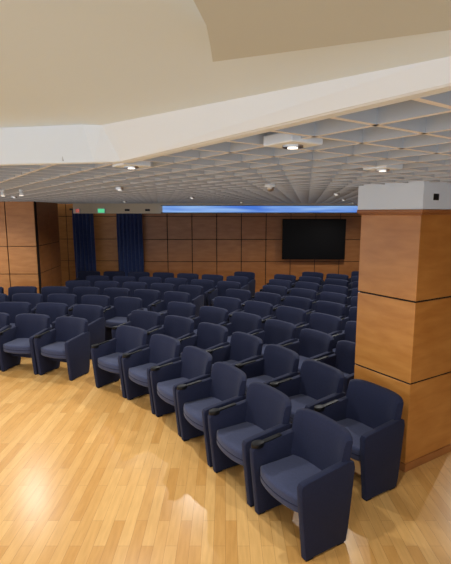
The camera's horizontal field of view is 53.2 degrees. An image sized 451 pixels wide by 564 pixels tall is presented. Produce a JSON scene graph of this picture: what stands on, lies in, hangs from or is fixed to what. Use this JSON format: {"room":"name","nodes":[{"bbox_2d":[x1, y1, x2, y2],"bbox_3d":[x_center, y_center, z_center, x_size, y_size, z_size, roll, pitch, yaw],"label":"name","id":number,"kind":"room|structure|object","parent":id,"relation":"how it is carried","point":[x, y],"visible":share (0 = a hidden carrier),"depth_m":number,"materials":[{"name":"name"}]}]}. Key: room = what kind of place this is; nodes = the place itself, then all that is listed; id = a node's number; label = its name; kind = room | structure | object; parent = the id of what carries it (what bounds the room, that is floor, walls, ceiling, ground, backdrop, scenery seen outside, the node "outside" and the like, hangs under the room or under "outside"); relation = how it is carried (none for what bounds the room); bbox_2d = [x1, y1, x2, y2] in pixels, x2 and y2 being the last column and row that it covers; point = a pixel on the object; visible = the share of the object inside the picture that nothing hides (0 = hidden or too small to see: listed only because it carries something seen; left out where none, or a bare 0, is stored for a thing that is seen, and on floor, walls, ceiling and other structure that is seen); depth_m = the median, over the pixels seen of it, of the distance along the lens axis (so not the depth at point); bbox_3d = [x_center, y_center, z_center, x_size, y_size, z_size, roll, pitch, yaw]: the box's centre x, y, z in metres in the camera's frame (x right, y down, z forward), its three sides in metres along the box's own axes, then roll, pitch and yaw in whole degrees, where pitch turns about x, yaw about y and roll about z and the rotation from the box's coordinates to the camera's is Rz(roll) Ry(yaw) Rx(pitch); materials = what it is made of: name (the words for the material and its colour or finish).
{"room":"auditorium","nodes":[
{"label":"auditorium","id":0,"kind":"room"},
{"bbox_2d":[0,201,41,294],"bbox_3d":[-7.260,-0.619,11.351,5.080,2.990,0.152,0,9,0],"label":"wall","id":1,"kind":"structure","parent":0,"point":[19,241],"depth_m":11.25,"materials":[{"name":"brown wood"}]},
{"bbox_2d":[36,202,61,286],"bbox_3d":[-4.869,-0.767,12.320,0.192,2.990,1.805,-1,9,-4],"label":"wall","id":2,"kind":"structure","parent":0,"point":[47,213],"depth_m":12.20,"materials":[{"name":"brown wood"}]},
{"bbox_2d":[58,204,142,285],"bbox_3d":[-6.300,-1.106,14.534,7.400,2.990,0.192,0,9,0],"label":"wall","id":3,"kind":"structure","parent":0,"point":[105,224],"depth_m":14.42,"materials":[{"name":"brown wood"}]},
{"bbox_2d":[0,357,450,563],"bbox_3d":[-1.550,1.780,5.887,16.900,0.100,18.100,0,9,0],"label":"floor","id":4,"kind":"structure","parent":0,"point":[89,474],"depth_m":4.16,"materials":[{"name":"brown wood"}]},
{"bbox_2d":[0,293,6,302],"bbox_3d":[-5.025,0.725,9.530,0.695,0.883,0.603,-1,9,-5],"label":"armchair","id":5,"kind":"object","parent":4,"relation":"on","point":[3,297],"visible":0.31,"depth_m":9.67,"materials":[{"name":"blue fabric"}]},
{"bbox_2d":[0,312,11,369],"bbox_3d":[-4.086,1.011,7.666,0.695,0.883,0.603,1,9,4],"label":"armchair","id":6,"kind":"object","parent":4,"relation":"on","point":[4,317],"visible":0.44,"depth_m":7.77,"materials":[{"name":"blue fabric"}]},
{"bbox_2d":[0,302,32,326],"bbox_3d":[-4.124,0.866,8.609,0.695,0.883,0.603,0,9,3],"label":"armchair","id":7,"kind":"object","parent":4,"relation":"on","point":[13,309],"visible":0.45,"depth_m":8.76,"materials":[{"name":"blue fabric"}]},
{"bbox_2d":[7,286,36,301],"bbox_3d":[-4.791,0.579,10.487,0.695,0.883,0.603,0,9,-3],"label":"armchair","id":8,"kind":"object","parent":4,"relation":"on","point":[15,289],"visible":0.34,"depth_m":10.63,"materials":[{"name":"blue fabric"}]},
{"bbox_2d":[0,313,51,374],"bbox_3d":[-3.345,1.028,7.553,0.695,0.883,0.603,2,9,13],"label":"armchair","id":9,"kind":"object","parent":4,"relation":"on","point":[17,341],"visible":0.85,"depth_m":7.57,"materials":[{"name":"blue fabric"}]},
{"bbox_2d":[12,293,42,313],"bbox_3d":[-4.277,0.722,9.555,0.695,0.883,0.603,0,9,1],"label":"armchair","id":10,"kind":"object","parent":4,"relation":"on","point":[33,298],"visible":0.3,"depth_m":9.70,"materials":[{"name":"blue fabric"}]},
{"bbox_2d":[35,302,69,328],"bbox_3d":[-3.380,0.880,8.520,0.695,0.883,0.603,2,9,11],"label":"armchair","id":11,"kind":"object","parent":4,"relation":"on","point":[54,310],"visible":0.31,"depth_m":8.67,"materials":[{"name":"blue fabric"}]},
{"bbox_2d":[41,286,68,301],"bbox_3d":[-4.042,0.579,10.486,0.695,0.883,0.603,0,9,3],"label":"armchair","id":12,"kind":"object","parent":4,"relation":"on","point":[45,291],"visible":0.3,"depth_m":10.63,"materials":[{"name":"blue fabric"}]},
{"bbox_2d":[35,294,76,312],"bbox_3d":[-3.530,0.731,9.495,0.695,0.883,0.603,1,9,8],"label":"armchair","id":13,"kind":"object","parent":4,"relation":"on","point":[70,300],"visible":0.26,"depth_m":9.64,"materials":[{"name":"blue fabric"}]},
{"bbox_2d":[34,316,89,380],"bbox_3d":[-2.631,1.063,7.325,0.695,0.883,0.603,4,9,22],"label":"armchair","id":14,"kind":"object","parent":4,"relation":"on","point":[68,342],"visible":1,"depth_m":7.29,"materials":[{"name":"blue fabric"}]},
{"bbox_2d":[65,280,90,293],"bbox_3d":[-3.809,0.437,11.412,0.695,0.883,0.603,1,9,4],"label":"armchair","id":15,"kind":"object","parent":4,"relation":"on","point":[70,284],"visible":0.27,"depth_m":11.56,"materials":[{"name":"blue fabric"}]},
{"bbox_2d":[69,208,95,278],"bbox_3d":[-4.340,-0.889,13.875,0.800,2.720,0.080,0,9,0],"label":"curtain","id":16,"kind":"object","parent":4,"relation":"on","point":[83,223],"visible":0.59,"depth_m":13.83,"materials":[{"name":"blue fabric"}]},
{"bbox_2d":[73,287,99,303],"bbox_3d":[-3.298,0.591,10.411,0.695,0.883,0.603,1,9,9],"label":"armchair","id":17,"kind":"object","parent":4,"relation":"on","point":[79,291],"visible":0.3,"depth_m":10.57,"materials":[{"name":"blue fabric"}]},
{"bbox_2d":[70,304,104,359],"bbox_3d":[-2.654,0.908,8.334,0.695,0.883,0.603,3,9,18],"label":"armchair","id":18,"kind":"object","parent":4,"relation":"on","point":[93,314],"visible":0.48,"depth_m":8.38,"materials":[{"name":"blue fabric"}]},
{"bbox_2d":[75,271,99,279],"bbox_3d":[-4.088,0.147,13.307,0.695,0.883,0.603,0,9,2],"label":"armchair","id":19,"kind":"object","parent":4,"relation":"on","point":[82,275],"visible":0.28,"depth_m":13.45,"materials":[{"name":"blue fabric"}]},
{"bbox_2d":[68,295,110,315],"bbox_3d":[-2.795,0.752,9.353,0.695,0.883,0.603,2,9,14],"label":"armchair","id":20,"kind":"object","parent":4,"relation":"on","point":[101,300],"visible":0.36,"depth_m":9.49,"materials":[{"name":"blue fabric"}]},
{"bbox_2d":[86,275,108,286],"bbox_3d":[-3.575,0.296,12.335,0.695,0.883,0.603,1,9,5],"label":"armchair","id":21,"kind":"object","parent":4,"relation":"on","point":[92,278],"visible":0.2,"depth_m":12.49,"materials":[{"name":"blue fabric"}]},
{"bbox_2d":[94,281,118,294],"bbox_3d":[-3.066,0.451,11.326,0.695,0.883,0.603,1,9,9],"label":"armchair","id":22,"kind":"object","parent":4,"relation":"on","point":[102,285],"visible":0.31,"depth_m":11.48,"materials":[{"name":"blue fabric"}]},
{"bbox_2d":[103,271,124,280],"bbox_3d":[-3.342,0.155,13.256,0.695,0.883,0.603,1,9,6],"label":"armchair","id":23,"kind":"object","parent":4,"relation":"on","point":[111,274],"visible":0.3,"depth_m":13.41,"materials":[{"name":"blue fabric"}]},
{"bbox_2d":[104,288,129,306],"bbox_3d":[-2.564,0.613,10.264,0.695,0.883,0.603,2,9,14],"label":"armchair","id":24,"kind":"object","parent":4,"relation":"on","point":[112,293],"visible":0.28,"depth_m":10.43,"materials":[{"name":"blue fabric"}]},
{"bbox_2d":[91,325,148,397],"bbox_3d":[-1.548,1.158,6.704,0.695,0.883,0.603,7,11,37],"label":"armchair","id":25,"kind":"object","parent":4,"relation":"on","point":[106,356],"visible":0.77,"depth_m":6.75,"materials":[{"name":"blue fabric"}]},
{"bbox_2d":[103,296,143,340],"bbox_3d":[-2.081,0.787,9.129,0.695,0.883,0.603,3,9,21],"label":"armchair","id":26,"kind":"object","parent":4,"relation":"on","point":[120,313],"visible":0.62,"depth_m":9.22,"materials":[{"name":"blue fabric"}]},
{"bbox_2d":[112,276,135,287],"bbox_3d":[-2.834,0.311,12.239,0.695,0.883,0.603,1,9,10],"label":"armchair","id":27,"kind":"object","parent":4,"relation":"on","point":[121,279],"visible":0.26,"depth_m":12.39,"materials":[{"name":"blue fabric"}]},
{"bbox_2d":[116,213,143,275],"bbox_3d":[-2.945,-0.904,13.974,0.950,2.720,0.080,0,9,0],"label":"curtain","id":28,"kind":"object","parent":4,"relation":"on","point":[129,225],"visible":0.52,"depth_m":13.93,"materials":[{"name":"blue fabric"}]},
{"bbox_2d":[123,282,146,296],"bbox_3d":[-2.333,0.474,11.175,0.695,0.883,0.603,2,9,14],"label":"armchair","id":29,"kind":"object","parent":4,"relation":"on","point":[132,286],"visible":0.29,"depth_m":11.33,"materials":[{"name":"blue fabric"}]},
{"bbox_2d":[111,310,161,338],"bbox_3d":[-1.517,0.987,7.818,0.695,0.883,0.603,5,10,31],"label":"armchair","id":30,"kind":"object","parent":4,"relation":"on","point":[149,321],"visible":0.39,"depth_m":7.93,"materials":[{"name":"blue fabric"}]},
{"bbox_2d":[128,272,149,281],"bbox_3d":[-2.602,0.171,13.153,0.695,0.883,0.603,2,9,10],"label":"armchair","id":31,"kind":"object","parent":4,"relation":"on","point":[136,275],"visible":0.23,"depth_m":13.30,"materials":[{"name":"blue fabric"}]},
{"bbox_2d":[134,289,160,310],"bbox_3d":[-1.849,0.646,10.046,0.695,0.883,0.603,3,9,20],"label":"armchair","id":32,"kind":"object","parent":4,"relation":"on","point":[149,297],"visible":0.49,"depth_m":10.17,"materials":[{"name":"blue fabric"}]},
{"bbox_2d":[139,277,161,289],"bbox_3d":[-2.102,0.334,12.086,0.695,0.883,0.603,2,9,14],"label":"armchair","id":33,"kind":"object","parent":4,"relation":"on","point":[149,280],"visible":0.31,"depth_m":12.24,"materials":[{"name":"blue fabric"}]},
{"bbox_2d":[122,334,180,414],"bbox_3d":[-0.993,1.234,6.204,0.603,0.883,0.695,-8,12,-42],"label":"armchair","id":34,"kind":"object","parent":4,"relation":"on","point":[162,349],"visible":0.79,"depth_m":6.28,"materials":[{"name":"blue fabric"}]},
{"bbox_2d":[151,283,174,300],"bbox_3d":[-1.617,0.506,10.961,0.695,0.883,0.603,3,9,19],"label":"armchair","id":35,"kind":"object","parent":4,"relation":"on","point":[162,287],"visible":0.27,"depth_m":11.11,"materials":[{"name":"blue fabric"}]},
{"bbox_2d":[153,272,173,282],"bbox_3d":[-1.871,0.195,12.997,0.695,0.883,0.603,2,9,14],"label":"armchair","id":36,"kind":"object","parent":4,"relation":"on","point":[163,275],"visible":0.21,"depth_m":13.15,"materials":[{"name":"blue fabric"}]},
{"bbox_2d":[151,291,189,313],"bbox_3d":[-1.159,0.690,9.759,0.695,0.883,0.603,4,10,25],"label":"armchair","id":37,"kind":"object","parent":4,"relation":"on","point":[160,307],"visible":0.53,"depth_m":9.88,"materials":[{"name":"blue fabric"}]},
{"bbox_2d":[146,315,195,344],"bbox_3d":[-0.901,1.052,7.396,0.695,0.883,0.603,7,11,38],"label":"armchair","id":38,"kind":"object","parent":4,"relation":"on","point":[178,327],"visible":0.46,"depth_m":7.51,"materials":[{"name":"blue fabric"}]},
{"bbox_2d":[165,278,187,291],"bbox_3d":[-1.385,0.366,11.876,0.695,0.883,0.603,3,9,19],"label":"armchair","id":39,"kind":"object","parent":4,"relation":"on","point":[177,282],"visible":0.3,"depth_m":12.01,"materials":[{"name":"blue fabric"}]},
{"bbox_2d":[160,301,196,326],"bbox_3d":[-0.959,0.870,8.582,0.695,0.883,0.603,5,10,31],"label":"armchair","id":40,"kind":"object","parent":4,"relation":"on","point":[183,309],"visible":0.38,"depth_m":8.70,"materials":[{"name":"blue fabric"}]},
{"bbox_2d":[150,346,212,436],"bbox_3d":[-0.525,1.323,5.624,0.603,0.883,0.695,-6,10,-33],"label":"armchair","id":41,"kind":"object","parent":4,"relation":"on","point":[195,364],"visible":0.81,"depth_m":5.72,"materials":[{"name":"blue fabric"}]},
{"bbox_2d":[177,273,198,284],"bbox_3d":[-1.154,0.227,12.789,0.695,0.883,0.603,3,9,18],"label":"armchair","id":42,"kind":"object","parent":4,"relation":"on","point":[189,276],"visible":0.25,"depth_m":12.92,"materials":[{"name":"blue fabric"}]},
{"bbox_2d":[178,285,203,316],"bbox_3d":[-0.922,0.548,10.686,0.695,0.883,0.603,4,10,24],"label":"armchair","id":43,"kind":"object","parent":4,"relation":"on","point":[195,291],"visible":0.41,"depth_m":10.72,"materials":[{"name":"blue fabric"}]},
{"bbox_2d":[191,279,214,305],"bbox_3d":[-0.687,0.407,11.610,0.695,0.883,0.603,4,9,23],"label":"armchair","id":44,"kind":"object","parent":4,"relation":"on","point":[208,285],"visible":0.34,"depth_m":11.69,"materials":[{"name":"blue fabric"}]},
{"bbox_2d":[178,322,229,356],"bbox_3d":[-0.347,1.129,6.896,0.603,0.883,0.695,-8,12,-43],"label":"armchair","id":45,"kind":"object","parent":4,"relation":"on","point":[211,336],"visible":0.42,"depth_m":7.01,"materials":[{"name":"blue fabric"}]},
{"bbox_2d":[192,306,228,333],"bbox_3d":[-0.345,0.935,8.158,0.695,0.883,0.603,7,11,38],"label":"armchair","id":46,"kind":"object","parent":4,"relation":"on","point":[210,314],"visible":0.37,"depth_m":8.29,"materials":[{"name":"blue fabric"}]},
{"bbox_2d":[176,362,246,466],"bbox_3d":[-0.136,1.419,4.994,0.603,0.883,0.695,-5,10,-31],"label":"armchair","id":47,"kind":"object","parent":4,"relation":"on","point":[226,385],"visible":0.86,"depth_m":5.09,"materials":[{"name":"blue fabric"}]},
{"bbox_2d":[202,274,222,288],"bbox_3d":[-0.453,0.266,12.532,0.695,0.883,0.603,4,9,22],"label":"armchair","id":48,"kind":"object","parent":4,"relation":"on","point":[215,278],"visible":0.22,"depth_m":12.64,"materials":[{"name":"blue fabric"}]},
{"bbox_2d":[208,281,240,305],"bbox_3d":[-0.013,0.456,11.291,0.695,0.883,0.603,5,10,28],"label":"armchair","id":49,"kind":"object","parent":4,"relation":"on","point":[222,286],"visible":0.48,"depth_m":11.41,"materials":[{"name":"blue fabric"}]},
{"bbox_2d":[213,296,241,320],"bbox_3d":[-0.080,0.786,9.134,0.695,0.883,0.603,6,11,35],"label":"armchair","id":50,"kind":"object","parent":4,"relation":"on","point":[232,305],"visible":0.35,"depth_m":9.23,"materials":[{"name":"blue fabric"}]},
{"bbox_2d":[205,332,262,370],"bbox_3d":[0.135,1.215,6.328,0.603,0.883,0.695,-6,11,-36],"label":"armchair","id":51,"kind":"object","parent":4,"relation":"on","point":[243,347],"visible":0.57,"depth_m":6.46,"materials":[{"name":"blue fabric"}]},
{"bbox_2d":[226,276,248,289],"bbox_3d":[0.227,0.313,12.225,0.695,0.883,0.603,4,10,26],"label":"armchair","id":52,"kind":"object","parent":4,"relation":"on","point":[243,280],"visible":0.27,"depth_m":12.29,"materials":[{"name":"blue fabric"}]},
{"bbox_2d":[225,289,251,308],"bbox_3d":[0.175,0.639,10.095,0.695,0.883,0.603,6,10,32],"label":"armchair","id":53,"kind":"object","parent":4,"relation":"on","point":[243,295],"visible":0.31,"depth_m":10.19,"materials":[{"name":"blue fabric"}]},
{"bbox_2d":[221,312,262,342],"bbox_3d":[0.216,1.010,7.668,0.695,0.883,0.603,9,12,44],"label":"armchair","id":54,"kind":"object","parent":4,"relation":"on","point":[249,323],"visible":0.38,"depth_m":7.79,"materials":[{"name":"blue fabric"}]},
{"bbox_2d":[234,271,255,298],"bbox_3d":[0.465,0.171,13.155,0.695,0.883,0.603,4,10,25],"label":"armchair","id":55,"kind":"object","parent":4,"relation":"on","point":[251,282],"visible":0.41,"depth_m":13.15,"materials":[{"name":"blue fabric"}]},
{"bbox_2d":[208,382,292,506],"bbox_3d":[0.248,1.516,4.363,0.603,0.883,0.695,-5,10,-31],"label":"armchair","id":56,"kind":"object","parent":4,"relation":"on","point":[265,412],"visible":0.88,"depth_m":4.44,"materials":[{"name":"blue fabric"}]},
{"bbox_2d":[229,300,273,322],"bbox_3d":[0.510,0.856,8.678,0.695,0.883,0.603,7,11,40],"label":"armchair","id":57,"kind":"object","parent":4,"relation":"on","point":[264,310],"visible":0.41,"depth_m":8.76,"materials":[{"name":"blue fabric"}]},
{"bbox_2d":[241,292,281,310],"bbox_3d":[0.786,0.704,9.668,0.695,0.883,0.603,7,11,37],"label":"armchair","id":58,"kind":"object","parent":4,"relation":"on","point":[274,299],"visible":0.37,"depth_m":9.74,"materials":[{"name":"blue fabric"}]},
{"bbox_2d":[235,344,299,394],"bbox_3d":[0.540,1.310,5.707,0.603,0.883,0.695,-5,10,-31],"label":"armchair","id":59,"kind":"object","parent":4,"relation":"on","point":[278,363],"visible":0.53,"depth_m":5.83,"materials":[{"name":"blue fabric"}]},
{"bbox_2d":[251,285,286,300],"bbox_3d":[1.051,0.555,10.643,0.695,0.883,0.603,6,11,35],"label":"armchair","id":60,"kind":"object","parent":4,"relation":"on","point":[281,290],"visible":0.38,"depth_m":10.72,"materials":[{"name":"blue fabric"}]},
{"bbox_2d":[251,319,297,354],"bbox_3d":[0.718,1.094,7.119,0.603,0.883,0.695,-7,11,-38],"label":"armchair","id":61,"kind":"object","parent":4,"relation":"on","point":[278,332],"visible":0.41,"depth_m":7.24,"materials":[{"name":"blue fabric"}]},
{"bbox_2d":[260,279,291,291],"bbox_3d":[1.309,0.408,11.607,0.695,0.883,0.603,6,10,33],"label":"armchair","id":62,"kind":"object","parent":4,"relation":"on","point":[279,282],"visible":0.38,"depth_m":11.69,"materials":[{"name":"blue fabric"}]},
{"bbox_2d":[266,274,295,284],"bbox_3d":[1.561,0.261,12.562,0.695,0.883,0.603,5,10,31],"label":"armchair","id":63,"kind":"object","parent":4,"relation":"on","point":[292,278],"visible":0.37,"depth_m":12.66,"materials":[{"name":"blue fabric"}]},
{"bbox_2d":[261,306,306,329],"bbox_3d":[1.051,0.934,8.167,0.603,0.883,0.695,-8,12,-43],"label":"armchair","id":64,"kind":"object","parent":4,"relation":"on","point":[296,316],"visible":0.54,"depth_m":8.24,"materials":[{"name":"blue fabric"}]},
{"bbox_2d":[272,296,312,315],"bbox_3d":[1.356,0.778,9.189,0.695,0.883,0.603,8,12,42],"label":"armchair","id":65,"kind":"object","parent":4,"relation":"on","point":[303,303],"visible":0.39,"depth_m":9.26,"materials":[{"name":"blue fabric"}]},
{"bbox_2d":[281,288,316,304],"bbox_3d":[1.643,0.624,10.191,0.695,0.883,0.603,7,11,39],"label":"armchair","id":66,"kind":"object","parent":4,"relation":"on","point":[300,292],"visible":0.32,"depth_m":10.26,"materials":[{"name":"blue fabric"}]},
{"bbox_2d":[250,408,354,561],"bbox_3d":[0.632,1.613,3.732,0.603,0.883,0.695,-5,10,-31],"label":"armchair","id":67,"kind":"object","parent":4,"relation":"on","point":[307,468],"visible":1,"depth_m":3.61,"materials":[{"name":"blue fabric"}]},
{"bbox_2d":[287,281,319,295],"bbox_3d":[1.917,0.473,11.178,0.695,0.883,0.603,7,11,37],"label":"armchair","id":68,"kind":"object","parent":4,"relation":"on","point":[305,285],"visible":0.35,"depth_m":11.26,"materials":[{"name":"blue fabric"}]},
{"bbox_2d":[292,276,321,287],"bbox_3d":[2.183,0.324,12.152,0.695,0.883,0.603,6,11,35],"label":"armchair","id":69,"kind":"object","parent":4,"relation":"on","point":[318,280],"visible":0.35,"depth_m":12.24,"materials":[{"name":"blue fabric"}]},
{"bbox_2d":[280,328,334,371],"bbox_3d":[1.154,1.187,6.516,0.603,0.883,0.695,-5,10,-32],"label":"armchair","id":70,"kind":"object","parent":4,"relation":"on","point":[312,344],"visible":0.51,"depth_m":6.62,"materials":[{"name":"blue fabric"}]},
{"bbox_2d":[270,359,345,422],"bbox_3d":[0.923,1.407,5.075,0.603,0.883,0.695,-5,10,-31],"label":"armchair","id":71,"kind":"object","parent":4,"relation":"on","point":[317,383],"visible":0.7,"depth_m":5.17,"materials":[{"name":"blue fabric"}]},
{"bbox_2d":[296,272,323,281],"bbox_3d":[2.441,0.176,13.118,0.695,0.883,0.603,6,10,34],"label":"armchair","id":72,"kind":"object","parent":4,"relation":"on","point":[311,274],"visible":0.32,"depth_m":13.20,"materials":[{"name":"blue fabric"}]},
{"bbox_2d":[296,312,342,340],"bbox_3d":[1.539,1.020,7.606,0.603,0.883,0.695,-7,11,-37],"label":"armchair","id":73,"kind":"object","parent":4,"relation":"on","point":[326,323],"visible":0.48,"depth_m":7.70,"materials":[{"name":"blue fabric"}]},
{"bbox_2d":[305,301,345,322],"bbox_3d":[1.882,0.858,8.663,0.603,0.883,0.695,-8,12,-41],"label":"armchair","id":74,"kind":"object","parent":4,"relation":"on","point":[326,307],"visible":0.36,"depth_m":8.75,"materials":[{"name":"blue fabric"}]},
{"bbox_2d":[312,292,347,310],"bbox_3d":[2.197,0.700,9.694,0.695,0.883,0.603,8,12,44],"label":"armchair","id":75,"kind":"object","parent":4,"relation":"on","point":[340,298],"visible":0.36,"depth_m":9.78,"materials":[{"name":"blue fabric"}]},
{"bbox_2d":[316,284,348,300],"bbox_3d":[2.493,0.545,10.706,0.695,0.883,0.603,8,12,41],"label":"armchair","id":76,"kind":"object","parent":4,"relation":"on","point":[326,288],"visible":0.32,"depth_m":10.80,"materials":[{"name":"blue fabric"}]},
{"bbox_2d":[311,340,355,393],"bbox_3d":[1.540,1.283,5.885,0.603,0.883,0.695,-5,10,-31],"label":"armchair","id":77,"kind":"object","parent":4,"relation":"on","point":[343,359],"visible":0.32,"depth_m":6.06,"materials":[{"name":"blue fabric"}]},
{"bbox_2d":[319,278,348,292],"bbox_3d":[2.776,0.393,11.703,0.695,0.883,0.603,7,11,39],"label":"armchair","id":78,"kind":"object","parent":4,"relation":"on","point":[330,281],"visible":0.23,"depth_m":11.80,"materials":[{"name":"blue fabric"}]},
{"bbox_2d":[321,273,348,285],"bbox_3d":[3.048,0.242,12.687,0.695,0.883,0.603,7,11,37],"label":"armchair","id":79,"kind":"object","parent":4,"relation":"on","point":[332,276],"visible":0.25,"depth_m":12.79,"materials":[{"name":"blue fabric"}]},
{"bbox_2d":[332,321,356,351],"bbox_3d":[1.968,1.113,7.000,0.603,0.883,0.695,-5,10,-32],"label":"armchair","id":80,"kind":"object","parent":4,"relation":"on","point":[349,334],"visible":0.09,"depth_m":7.21,"materials":[{"name":"blue fabric"}]},
{"bbox_2d":[341,307,356,331],"bbox_3d":[2.359,0.945,8.093,0.603,0.883,0.695,-7,11,-37],"label":"armchair","id":81,"kind":"object","parent":4,"relation":"on","point":[352,316],"visible":0.12,"depth_m":8.31,"materials":[{"name":"blue fabric"}]},
{"bbox_2d":[345,296,357,316],"bbox_3d":[2.709,0.783,9.156,0.603,0.883,0.695,-7,11,-40],"label":"armchair","id":82,"kind":"object","parent":4,"relation":"on","point":[354,300],"visible":0.08,"depth_m":9.38,"materials":[{"name":"blue fabric"}]},
{"bbox_2d":[347,288,358,305],"bbox_3d":[3.033,0.624,10.195,0.603,0.883,0.695,-8,12,-44],"label":"armchair","id":83,"kind":"object","parent":4,"relation":"on","point":[355,291],"visible":0.07,"depth_m":10.42,"materials":[{"name":"blue fabric"}]},
{"bbox_2d":[348,281,357,295],"bbox_3d":[3.337,0.468,11.215,0.695,0.883,0.603,8,12,43],"label":"armchair","id":84,"kind":"object","parent":4,"relation":"on","point":[355,283],"visible":0.12,"depth_m":11.44,"materials":[{"name":"blue fabric"}]},
{"bbox_2d":[348,276,358,288],"bbox_3d":[3.628,0.314,12.220,0.695,0.883,0.603,7,11,40],"label":"armchair","id":85,"kind":"object","parent":4,"relation":"on","point":[354,278],"visible":0.1,"depth_m":12.44,"materials":[{"name":"blue fabric"}]},
{"bbox_2d":[348,271,358,282],"bbox_3d":[3.908,0.162,13.213,0.695,0.883,0.603,7,11,38],"label":"armchair","id":86,"kind":"object","parent":4,"relation":"on","point":[354,273],"visible":0.06,"depth_m":13.43,"materials":[{"name":"blue fabric"}]},
{"bbox_2d":[314,379,404,500],"bbox_3d":[1.307,1.504,4.444,0.603,0.883,0.695,-5,10,-31],"label":"armchair","id":87,"kind":"object","parent":4,"relation":"on","point":[371,412],"visible":0.85,"depth_m":4.25,"materials":[{"name":"blue fabric"}]},
{"bbox_2d":[354,209,450,471],"bbox_3d":[1.966,0.551,4.880,0.850,2.635,0.790,-5,10,-31],"label":"column","id":88,"kind":"structure","parent":4,"relation":"on","point":[403,347],"depth_m":4.55,"materials":[{"name":"brown wood"}]},
{"bbox_2d":[358,181,450,209],"bbox_3d":[2.381,-0.921,4.907,1.810,0.264,0.786,-5,10,-31],"label":"column capital","id":89,"kind":"object","parent":88,"relation":"on","point":[412,194],"visible":0.86,"depth_m":4.31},
{"bbox_2d":[0,91,450,203],"bbox_3d":[-1.600,-0.851,3.247,16.400,0.140,21.923,0,9,0],"label":"ceiling","id":90,"kind":"structure","parent":0,"point":[415,134],"depth_m":2.99,"materials":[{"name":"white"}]},
{"bbox_2d":[112,161,150,168],"bbox_3d":[-0.550,-0.688,2.626,0.170,0.054,0.170,-6,11,-35],"label":"recessed light","id":91,"kind":"object","parent":90,"relation":"in","point":[140,164],"depth_m":2.59,"materials":[{"name":"white plastic"}]},
{"bbox_2d":[73,203,357,212],"bbox_3d":[1.050,-2.224,13.380,11.100,0.370,0.275,0,9,0],"label":"trim","id":92,"kind":"structure","parent":90,"relation":"attached to","point":[89,207],"depth_m":13.26,"materials":[{"name":"beige paint"}]},
{"bbox_2d":[97,208,105,212],"bbox_3d":[-3.650,-2.098,13.247,0.220,0.140,0.074,0,9,0],"label":"exit sign","id":93,"kind":"object","parent":92,"relation":"attached to","point":[100,210],"visible":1,"depth_m":13.21,"materials":[{"name":"green plastic"}]},
{"bbox_2d":[161,205,357,212],"bbox_3d":[1.375,-2.139,13.253,6.550,0.230,0.049,0,9,0],"label":"display strip","id":94,"kind":"object","parent":92,"relation":"attached to","point":[166,208],"visible":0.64,"depth_m":13.23,"materials":[{"name":"glowing blue led screen"}]},
{"bbox_2d":[0,56,450,165],"bbox_3d":[-2.659,-0.661,1.916,14.685,0.192,2.936,5,10,28],"label":"ceiling beam","id":95,"kind":"structure","parent":90,"relation":"attached to","point":[148,137],"depth_m":1.60,"materials":[{"name":"white paint"}]},
{"bbox_2d":[264,184,275,191],"bbox_3d":[0.445,-0.935,4.460,0.120,0.080,0.120,0,9,0],"label":"dome security camera","id":96,"kind":"object","parent":90,"relation":"attached to","point":[270,187],"visible":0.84,"depth_m":4.42,"materials":[{"name":"white plastic"}]},
{"bbox_2d":[263,133,322,149],"bbox_3d":[0.270,-0.563,1.806,0.170,0.054,0.170,-6,11,-35],"label":"recessed light","id":97,"kind":"object","parent":90,"relation":"in","point":[276,140],"depth_m":1.77,"materials":[{"name":"white plastic"}]},
{"bbox_2d":[363,164,402,171],"bbox_3d":[0.980,-0.715,2.804,0.170,0.054,0.170,-6,11,-35],"label":"recessed light","id":98,"kind":"object","parent":90,"relation":"in","point":[398,166],"depth_m":2.77,"materials":[{"name":"white plastic"}]},
{"bbox_2d":[0,0,450,127],"bbox_3d":[-1.550,-0.446,0.337,16.500,0.180,7.600,0,9,0],"label":"ceiling foyer","id":99,"kind":"structure","parent":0,"point":[63,62],"depth_m":1.24,"materials":[{"name":"white paint"}]},
{"bbox_2d":[142,213,360,292],"bbox_3d":[2.050,-1.068,14.287,9.300,2.990,0.192,0,9,0],"label":"wall","id":100,"kind":"structure","parent":0,"point":[224,244],"depth_m":14.19,"materials":[{"name":"brown wood"}]},
{"bbox_2d":[282,219,345,258],"bbox_3d":[2.740,-1.336,14.051,1.960,1.250,0.238,0,9,0],"label":"television","id":101,"kind":"object","parent":100,"relation":"attached to","point":[301,238],"visible":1,"depth_m":13.93,"materials":[{"name":"black glass"}]},
{"bbox_2d":[194,0,450,61],"bbox_3d":[0.350,-0.364,-0.331,2.500,0.160,2.655,0,9,0],"label":"ceiling","id":102,"kind":"structure","parent":0,"point":[236,29],"depth_m":0.79,"materials":[{"name":"beige paint"}]}
]}

